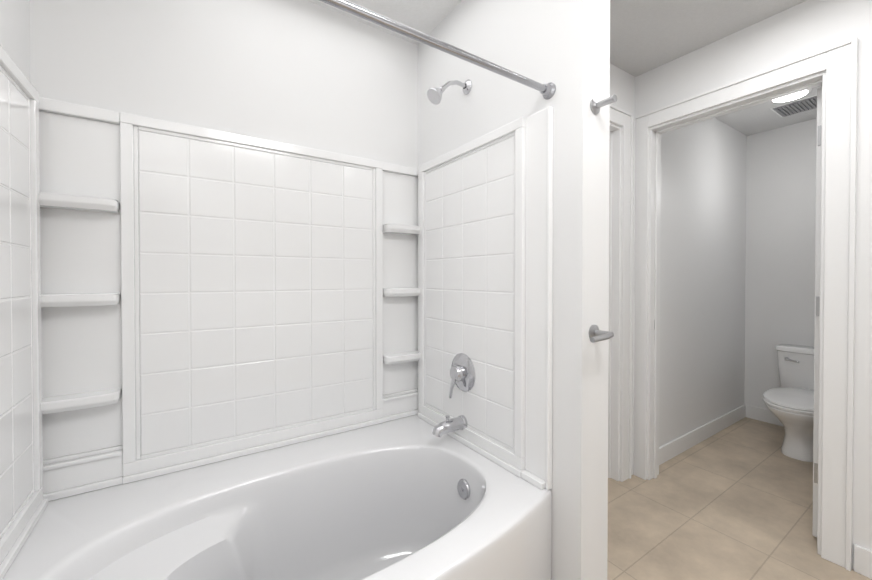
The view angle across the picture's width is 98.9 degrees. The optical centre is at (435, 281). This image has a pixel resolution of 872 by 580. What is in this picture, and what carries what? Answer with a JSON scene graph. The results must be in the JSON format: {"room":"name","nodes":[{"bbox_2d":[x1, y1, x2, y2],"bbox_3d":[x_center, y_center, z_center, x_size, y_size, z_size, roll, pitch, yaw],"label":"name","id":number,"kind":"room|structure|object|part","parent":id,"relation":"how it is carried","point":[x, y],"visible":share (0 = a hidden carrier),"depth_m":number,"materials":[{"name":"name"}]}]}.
{"room":"bathroom","nodes":[
{"label":"bathroom","id":0,"kind":"room"},
{"bbox_2d":[0,0,29,80],"bbox_3d":[-0.395,-0.007,-0.249,0.120,2.440,3.620,0,1,-34],"label":"wall","id":1,"kind":"structure","parent":0,"point":[15,29],"depth_m":1.09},
{"bbox_2d":[0,45,47,579],"bbox_3d":[-1.011,0.061,0.822,0.043,1.280,0.844,0,1,-34],"label":"wall","id":2,"kind":"structure","parent":1,"relation":"attached to","point":[23,504],"depth_m":1.02,"materials":[{"name":"white tile"}]},
{"bbox_2d":[30,0,417,168],"bbox_3d":[-0.724,-0.027,1.636,1.430,2.440,0.120,0,1,-34],"label":"wall","id":3,"kind":"structure","parent":0,"point":[306,73],"depth_m":1.51,"materials":[{"name":"white paint"}]},
{"bbox_2d":[39,97,419,500],"bbox_3d":[-0.666,0.054,1.552,1.424,1.280,0.084,0,1,-34],"label":"wall","id":4,"kind":"structure","parent":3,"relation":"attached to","point":[208,296],"depth_m":1.43,"materials":[{"name":"white tile"}]},
{"bbox_2d":[418,0,609,579],"bbox_3d":[0.122,-0.027,1.607,0.347,2.440,1.110,0,1,-34],"label":"wall","id":5,"kind":"structure","parent":0,"point":[563,46],"depth_m":1.23,"materials":[{"name":"white paint"}]},
{"bbox_2d":[319,0,555,99],"bbox_3d":[-0.210,-0.639,0.863,1.429,0.052,0.052,0,1,-34],"label":"shower curtain rod","id":6,"kind":"object","parent":5,"relation":"attached to","point":[547,91],"visible":0.98,"depth_m":1.00,"materials":[{"name":"silver metal"}]},
{"bbox_3d":[0.054,-0.805,1.569,0.202,0.142,0.068,0,1,-34],"label":"shower head arm","id":7,"kind":"part","parent":5,"relation":"part of"},
{"bbox_2d":[418,106,552,489],"bbox_3d":[0.083,0.054,1.553,0.181,1.280,0.844,0,1,-34],"label":"wall","id":8,"kind":"structure","parent":5,"relation":"attached to","point":[485,258],"depth_m":1.47,"materials":[{"name":"white tile"}]},
{"bbox_3d":[0.053,0.606,1.583,0.159,0.081,0.060,0,1,-34],"label":"tub spout","id":9,"kind":"part","parent":8,"relation":"part of","materials":[{"name":"silver metal"}]},
{"bbox_3d":[0.092,0.405,1.607,0.065,0.188,0.164,0,1,-34],"label":"shower valve trim","id":10,"kind":"part","parent":8,"relation":"part of","materials":[{"name":"silver metal"}]},
{"bbox_2d":[589,324,613,342],"bbox_3d":[0.493,0.163,1.147,0.126,0.052,0.071,0,1,-34],"label":"hook","id":11,"kind":"object","parent":5,"relation":"attached to","point":[596,334],"visible":1,"depth_m":1.15,"materials":[{"name":"silver metal"}]},
{"bbox_2d":[590,95,616,114],"bbox_3d":[0.524,-0.557,1.160,0.048,0.048,0.071,0,1,-34],"label":"robe hook","id":12,"kind":"object","parent":5,"relation":"attached to","point":[595,105],"visible":1,"depth_m":1.17,"materials":[{"name":"silver metal"}]},
{"bbox_2d":[308,0,821,135],"bbox_3d":[1.531,-1.289,1.014,4.900,0.104,3.800,0,1,-34],"label":"ceiling","id":13,"kind":"structure","parent":0,"point":[646,36],"depth_m":1.82,"materials":[{"name":"paint"}]},
{"bbox_2d":[770,88,811,102],"bbox_3d":[2.374,-1.247,2.505,0.210,0.016,0.210,0,1,-34],"label":"ceiling light","id":14,"kind":"object","parent":13,"relation":"attached to","point":[793,96],"depth_m":2.50,"materials":[{"name":"white glass"}]},
{"bbox_3d":[2.602,-1.256,2.669,0.264,0.004,0.264,0,1,-34],"label":"vent frame","id":15,"kind":"part","parent":13,"relation":"part of","materials":[{"name":"white paint"}]},
{"bbox_2d":[773,96,816,116],"bbox_3d":[2.602,-1.250,2.669,0.240,0.014,0.240,0,1,-34],"label":"ceiling vent","id":16,"kind":"object","parent":13,"relation":"in","point":[807,104],"visible":0.88,"depth_m":2.67,"materials":[{"name":"grey"}]},
{"bbox_2d":[610,63,746,446],"bbox_3d":[1.505,-0.036,2.544,2.995,2.440,0.150,0,1,-34],"label":"wall","id":17,"kind":"structure","parent":0,"point":[702,270],"depth_m":2.75,"materials":[{"name":"white paint"}]},
{"bbox_2d":[608,104,632,481],"bbox_3d":[0.754,0.094,2.046,0.930,2.190,0.148,0,1,-34],"label":"door frame","id":18,"kind":"structure","parent":17,"relation":"attached to","point":[620,296],"depth_m":2.22,"materials":[{"name":"white paint"}]},
{"bbox_2d":[659,404,746,464],"bbox_3d":[2.017,1.126,2.800,1.635,0.110,0.013,0,1,-34],"label":"baseboard","id":19,"kind":"structure","parent":17,"relation":"attached to","point":[696,436],"depth_m":2.73,"materials":[{"name":"white paint"}]},
{"bbox_2d":[607,417,871,579],"bbox_3d":[1.531,1.249,1.040,4.900,0.100,3.800,0,1,-34],"label":"floor","id":20,"kind":"structure","parent":0,"point":[734,501],"depth_m":1.89,"materials":[{"name":"tile"}]},
{"bbox_2d":[2,414,551,579],"bbox_3d":[-0.417,0.948,1.188,1.422,0.500,0.976,0,1,-34],"label":"bathtub","id":21,"kind":"object","parent":20,"relation":"on","point":[412,497],"visible":0.92,"depth_m":1.28,"materials":[{"name":"ceramic"}]},
{"bbox_3d":[0.106,0.805,1.448,0.021,0.072,0.072,0,1,-34],"label":"overflow plate","id":22,"kind":"part","parent":21,"relation":"part of","materials":[{"name":"silver metal"}]},
{"bbox_2d":[763,344,813,461],"bbox_3d":[2.606,0.843,2.628,0.818,0.680,0.460,0,1,-34],"label":"toilet","id":23,"kind":"object","parent":20,"relation":"on","point":[789,404],"visible":0.67,"depth_m":2.56,"materials":[{"name":"white ceramic"}]},
{"bbox_3d":[2.526,0.813,2.574,0.622,0.045,0.384,0,1,-34],"label":"seat","id":24,"kind":"part","parent":23,"relation":"part of","materials":[{"name":"white plastic"}]},
{"bbox_3d":[2.698,0.592,2.830,0.030,0.027,0.090,0,1,-34],"label":"flush handle","id":25,"kind":"part","parent":23,"relation":"part of","materials":[{"name":"silver metal"}]},
{"bbox_3d":[2.857,0.520,2.792,0.216,0.038,0.460,0,1,-34],"label":"tank lid","id":26,"kind":"part","parent":23,"relation":"part of","materials":[{"name":"white ceramic"}]},
{"bbox_3d":[2.859,0.686,2.795,0.200,0.294,0.440,0,1,-34],"label":"tank","id":27,"kind":"part","parent":23,"relation":"part of","materials":[{"name":"white ceramic"}]},
{"bbox_2d":[635,0,871,568],"bbox_3d":[2.078,-0.022,1.122,0.115,2.440,3.150,0,1,-34],"label":"wall","id":28,"kind":"structure","parent":0,"point":[801,29],"depth_m":1.57,"materials":[{"name":"white paint"}]},
{"bbox_2d":[631,37,857,570],"bbox_3d":[1.512,0.095,1.948,0.143,2.190,0.920,0,1,-34],"label":"door frame","id":29,"kind":"structure","parent":28,"relation":"attached to","point":[832,70],"depth_m":1.61,"materials":[{"name":"white paint"}]},
{"bbox_2d":[812,87,821,536],"bbox_3d":[2.033,0.143,1.922,0.722,2.071,0.104,0,1,-34],"label":"door","id":30,"kind":"structure","parent":28,"relation":"in","point":[817,304],"depth_m":1.72,"materials":[{"name":"white paint"}]},
{"bbox_2d":[853,544,871,578],"bbox_3d":[2.313,1.148,0.666,0.013,0.110,2.110,0,1,-34],"label":"baseboard","id":31,"kind":"structure","parent":28,"relation":"attached to","point":[862,556],"depth_m":1.52,"materials":[{"name":"white paint"}]},
{"bbox_2d":[744,118,816,409],"bbox_3d":[2.992,-0.040,2.907,0.120,2.440,1.140,0,1,-34],"label":"wall","id":32,"kind":"structure","parent":0,"point":[780,232],"depth_m":3.07,"materials":[{"name":"white paint"}]},
{"bbox_2d":[747,405,783,426],"bbox_3d":[2.937,1.125,2.882,0.013,0.110,0.840,0,1,-34],"label":"baseboard","id":33,"kind":"structure","parent":32,"relation":"attached to","point":[757,413],"depth_m":3.15,"materials":[{"name":"white paint"}]}
]}

